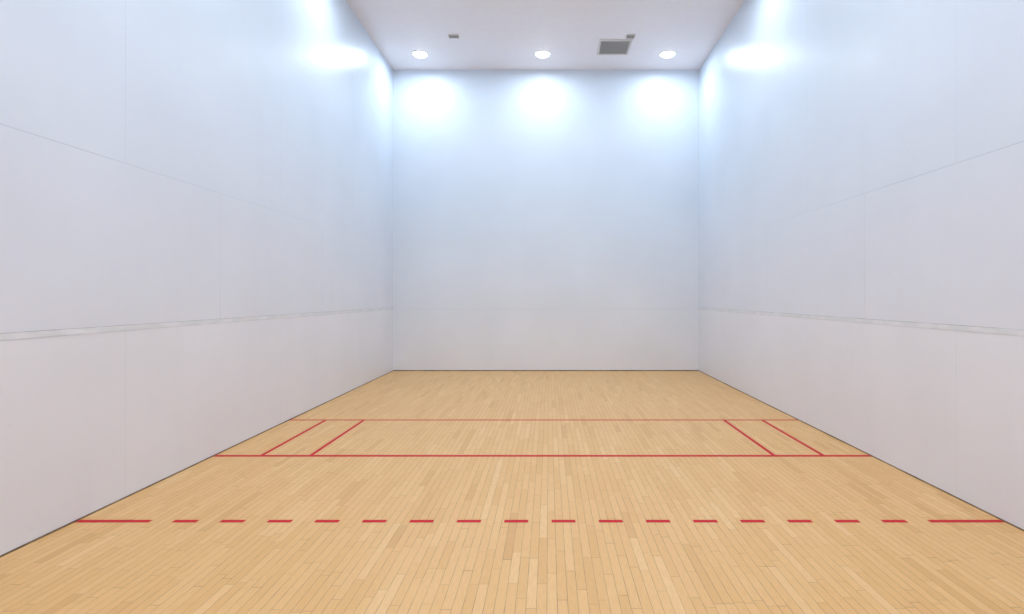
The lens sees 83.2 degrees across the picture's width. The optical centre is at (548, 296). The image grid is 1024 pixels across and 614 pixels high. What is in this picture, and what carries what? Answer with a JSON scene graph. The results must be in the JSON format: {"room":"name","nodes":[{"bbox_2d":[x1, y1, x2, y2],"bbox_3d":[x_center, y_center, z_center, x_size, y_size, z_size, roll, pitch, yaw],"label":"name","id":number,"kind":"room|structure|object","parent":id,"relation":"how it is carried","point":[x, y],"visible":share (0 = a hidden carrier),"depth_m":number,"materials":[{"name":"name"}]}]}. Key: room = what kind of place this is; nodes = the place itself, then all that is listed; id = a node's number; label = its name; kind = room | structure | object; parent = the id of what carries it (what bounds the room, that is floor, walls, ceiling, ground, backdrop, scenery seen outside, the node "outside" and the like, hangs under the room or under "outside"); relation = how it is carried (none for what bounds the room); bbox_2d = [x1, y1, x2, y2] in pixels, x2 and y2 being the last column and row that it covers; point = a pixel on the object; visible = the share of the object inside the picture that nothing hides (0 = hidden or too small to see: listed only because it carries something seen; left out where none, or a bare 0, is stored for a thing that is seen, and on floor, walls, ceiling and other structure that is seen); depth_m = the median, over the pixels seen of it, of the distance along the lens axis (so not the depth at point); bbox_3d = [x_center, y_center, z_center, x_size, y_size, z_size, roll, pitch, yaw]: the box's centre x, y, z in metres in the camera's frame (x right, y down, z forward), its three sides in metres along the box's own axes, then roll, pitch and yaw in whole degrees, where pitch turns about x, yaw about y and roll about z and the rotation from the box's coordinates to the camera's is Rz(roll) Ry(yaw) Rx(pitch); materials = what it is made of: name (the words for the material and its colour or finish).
{"room":"sports hall","nodes":[
{"label":"sports hall","id":0,"kind":"room"},
{"bbox_2d":[0,0,392,554],"bbox_3d":[-3.168,-1.526,5.365,0.120,6.000,12.190,0,0,0],"label":"wall","id":1,"kind":"structure","parent":0,"point":[161,160],"depth_m":4.79,"materials":[{"name":"paint"}]},
{"bbox_2d":[0,371,391,556],"bbox_3d":[-3.106,1.469,5.365,0.004,0.010,12.190,0,0,0],"label":"baseboard","id":2,"kind":"structure","parent":1,"relation":"attached to","point":[4,554],"depth_m":4.42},
{"bbox_2d":[0,307,392,340],"bbox_3d":[-3.107,0.227,5.362,0.002,0.045,12.185,0,0,0],"label":"trim","id":3,"kind":"structure","parent":1,"relation":"attached to","point":[102,329],"depth_m":4.43,"materials":[{"name":"white paint"}]},
{"bbox_2d":[0,371,1023,613],"bbox_3d":[-0.060,1.524,5.365,6.336,0.100,12.430,0,0,0],"label":"floor","id":4,"kind":"structure","parent":0,"point":[161,565],"depth_m":3.71,"materials":[{"name":"brown wood"}]},
{"bbox_2d":[261,420,326,454],"bbox_3d":[-2.673,1.473,6.116,0.036,0.001,1.506,0,0,0],"label":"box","id":5,"kind":"object","parent":4,"relation":"on","point":[290,439],"visible":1,"depth_m":5.99,"materials":[{"name":"red paint"}]},
{"bbox_2d":[310,420,364,454],"bbox_3d":[-2.216,1.473,6.116,0.036,0.001,1.506,0,0,0],"label":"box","id":6,"kind":"object","parent":4,"relation":"on","point":[343,433],"visible":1,"depth_m":5.94,"materials":[{"name":"red paint"}]},
{"bbox_2d":[76,520,1002,521],"bbox_3d":[-0.060,1.473,3.780,6.080,0.001,0.042,0,0,0],"label":"receiving line","id":7,"kind":"object","parent":4,"relation":"on","point":[79,520],"visible":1,"depth_m":3.77,"materials":[{"name":"red paint"}]},
{"bbox_2d":[213,455,871,456],"bbox_3d":[-0.060,1.473,5.335,6.080,0.001,0.054,0,0,0],"label":"court line","id":8,"kind":"object","parent":4,"relation":"on","point":[215,455],"visible":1,"depth_m":5.31,"materials":[{"name":"red paint"}]},
{"bbox_2d":[723,420,774,454],"bbox_3d":[2.094,1.473,6.116,0.036,0.001,1.506,0,0,0],"label":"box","id":9,"kind":"object","parent":4,"relation":"on","point":[727,422],"visible":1,"depth_m":5.99,"materials":[{"name":"red paint"}]},
{"bbox_2d":[761,420,823,454],"bbox_3d":[2.551,1.473,6.116,0.036,0.001,1.506,0,0,0],"label":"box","id":10,"kind":"object","parent":4,"relation":"on","point":[790,436],"visible":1,"depth_m":5.99,"materials":[{"name":"red paint"}]},
{"bbox_2d":[345,0,744,69],"bbox_3d":[-0.060,-4.576,5.365,6.336,0.100,12.430,0,0,0],"label":"ceiling","id":11,"kind":"structure","parent":0,"point":[493,34],"depth_m":9.77,"materials":[{"name":"paint"}]},
{"bbox_2d":[411,50,428,57],"bbox_3d":[-2.400,-4.501,10.710,0.336,0.050,0.336,0,0,0],"label":"recessed light","id":12,"kind":"object","parent":11,"relation":"in","point":[417,53],"visible":1,"depth_m":10.64,"materials":[{"name":"white glass"}]},
{"bbox_2d":[448,34,459,37],"bbox_3d":[-1.650,-4.518,9.965,0.180,0.016,0.130,0,0,0],"label":"ceiling vent","id":13,"kind":"object","parent":11,"relation":"in","point":[449,35],"visible":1,"depth_m":9.94,"materials":[{"name":"grey metal"}]},
{"bbox_2d":[534,50,551,57],"bbox_3d":[-0.120,-4.501,10.710,0.336,0.050,0.336,0,0,0],"label":"recessed light","id":14,"kind":"object","parent":11,"relation":"in","point":[541,53],"visible":1,"depth_m":10.65,"materials":[{"name":"white glass"}]},
{"bbox_2d":[597,39,632,54],"bbox_3d":[1.180,-4.518,10.410,0.580,0.016,0.620,0,0,0],"label":"ceiling vent","id":15,"kind":"object","parent":11,"relation":"in","point":[606,46],"visible":1,"depth_m":10.36,"materials":[{"name":"grey metal"}]},
{"bbox_2d":[626,34,635,38],"bbox_3d":[1.415,-4.518,9.975,0.150,0.016,0.150,0,0,0],"label":"ceiling vent","id":16,"kind":"object","parent":11,"relation":"in","point":[628,36],"visible":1,"depth_m":9.97,"materials":[{"name":"grey metal"}]},
{"bbox_2d":[658,50,676,57],"bbox_3d":[2.210,-4.501,10.710,0.336,0.050,0.336,0,0,0],"label":"recessed light","id":17,"kind":"object","parent":11,"relation":"in","point":[668,53],"visible":1,"depth_m":10.65,"materials":[{"name":"white glass"}]},
{"bbox_2d":[393,70,698,369],"bbox_3d":[-0.060,-1.526,11.520,6.336,6.000,0.120,0,0,0],"label":"wall","id":18,"kind":"structure","parent":0,"point":[543,219],"depth_m":11.46,"materials":[{"name":"paint"}]},
{"bbox_2d":[393,370,698,370],"bbox_3d":[-0.060,1.465,11.458,6.088,0.018,0.004,0,0,0],"label":"baseboard","id":19,"kind":"structure","parent":18,"relation":"attached to","point":[393,370],"depth_m":11.46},
{"bbox_2d":[699,0,1023,528],"bbox_3d":[3.048,-1.526,5.365,0.120,6.000,12.190,0,0,0],"label":"wall","id":20,"kind":"structure","parent":0,"point":[864,159],"depth_m":5.20,"materials":[{"name":"paint"}]},
{"bbox_2d":[699,307,1023,336],"bbox_3d":[2.987,0.227,5.362,0.002,0.045,12.185,0,0,0],"label":"trim","id":21,"kind":"structure","parent":20,"relation":"attached to","point":[977,329],"depth_m":4.87,"materials":[{"name":"white paint"}]},
{"bbox_2d":[700,371,1023,530],"bbox_3d":[2.986,1.469,5.365,0.004,0.010,12.190,0,0,0],"label":"baseboard","id":22,"kind":"structure","parent":20,"relation":"attached to","point":[700,371],"depth_m":4.88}
]}

